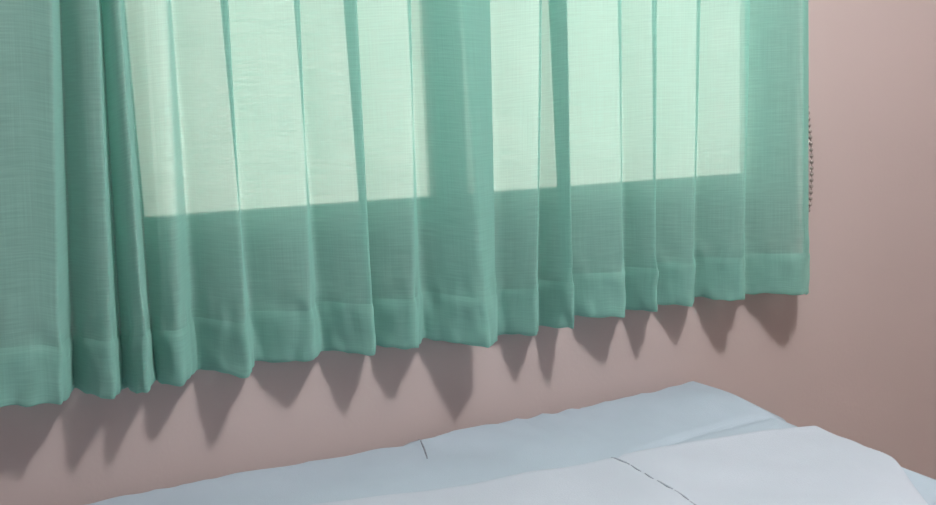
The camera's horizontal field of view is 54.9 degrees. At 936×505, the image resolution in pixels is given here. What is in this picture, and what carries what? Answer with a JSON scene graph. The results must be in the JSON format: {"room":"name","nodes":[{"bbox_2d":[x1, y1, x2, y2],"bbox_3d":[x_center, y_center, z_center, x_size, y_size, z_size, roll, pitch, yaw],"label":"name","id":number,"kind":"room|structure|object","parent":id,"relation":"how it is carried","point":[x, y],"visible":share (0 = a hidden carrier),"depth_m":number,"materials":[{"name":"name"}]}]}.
{"room":"bedroom","nodes":[
{"label":"bedroom","id":0,"kind":"room"},
{"bbox_2d":[0,0,935,504],"bbox_3d":[-0.198,-0.394,1.597,4.600,2.650,0.140,-6,9,-24],"label":"wall","id":1,"kind":"structure","parent":0,"point":[853,357],"depth_m":1.91,"materials":[{"name":"pink paint"}]},
{"bbox_2d":[808,111,813,211],"bbox_3d":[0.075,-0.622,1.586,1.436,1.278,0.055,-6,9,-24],"label":"chain","id":2,"kind":"object","parent":1,"relation":"attached to","point":[811,149],"visible":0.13,"depth_m":1.94,"materials":[{"name":"metal"}]},
{"bbox_3d":[-0.075,-1.350,1.395,1.940,0.070,0.115,-6,9,-24],"label":"curtain rod","id":3,"kind":"object","parent":1,"relation":"attached to","visible":0},
{"bbox_2d":[0,0,497,406],"bbox_3d":[-0.383,-0.550,1.345,0.908,1.520,0.102,-6,9,-24],"label":"curtain","id":4,"kind":"object","parent":3,"relation":"hanging from","point":[187,186],"visible":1,"depth_m":1.41,"materials":[{"name":"fabric"}]},
{"bbox_2d":[490,0,809,335],"bbox_3d":[0.318,-0.622,1.667,0.836,1.522,0.096,-6,9,-24],"label":"curtain","id":5,"kind":"object","parent":3,"relation":"hanging from","point":[647,154],"visible":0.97,"depth_m":1.72,"materials":[{"name":"fabric"}]},
{"bbox_3d":[0.515,1.144,0.341,4.600,0.100,3.340,-6,9,-24],"label":"floor","id":6,"kind":"structure","parent":0,"visible":0},
{"bbox_2d":[86,381,935,504],"bbox_3d":[-0.043,0.766,0.567,2.141,0.630,2.098,-6,9,-24],"label":"bed","id":7,"kind":"object","parent":6,"relation":"on","point":[691,411],"visible":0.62,"depth_m":1.51,"materials":[{"name":"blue fabric"}]},
{"bbox_2d":[312,426,927,504],"bbox_3d":[0.008,0.438,0.712,1.828,0.035,1.485,-6,9,-24],"label":"duvet","id":8,"kind":"object","parent":7,"relation":"on","point":[806,465],"visible":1,"depth_m":1.32,"materials":[{"name":"white fabric"}]}
]}

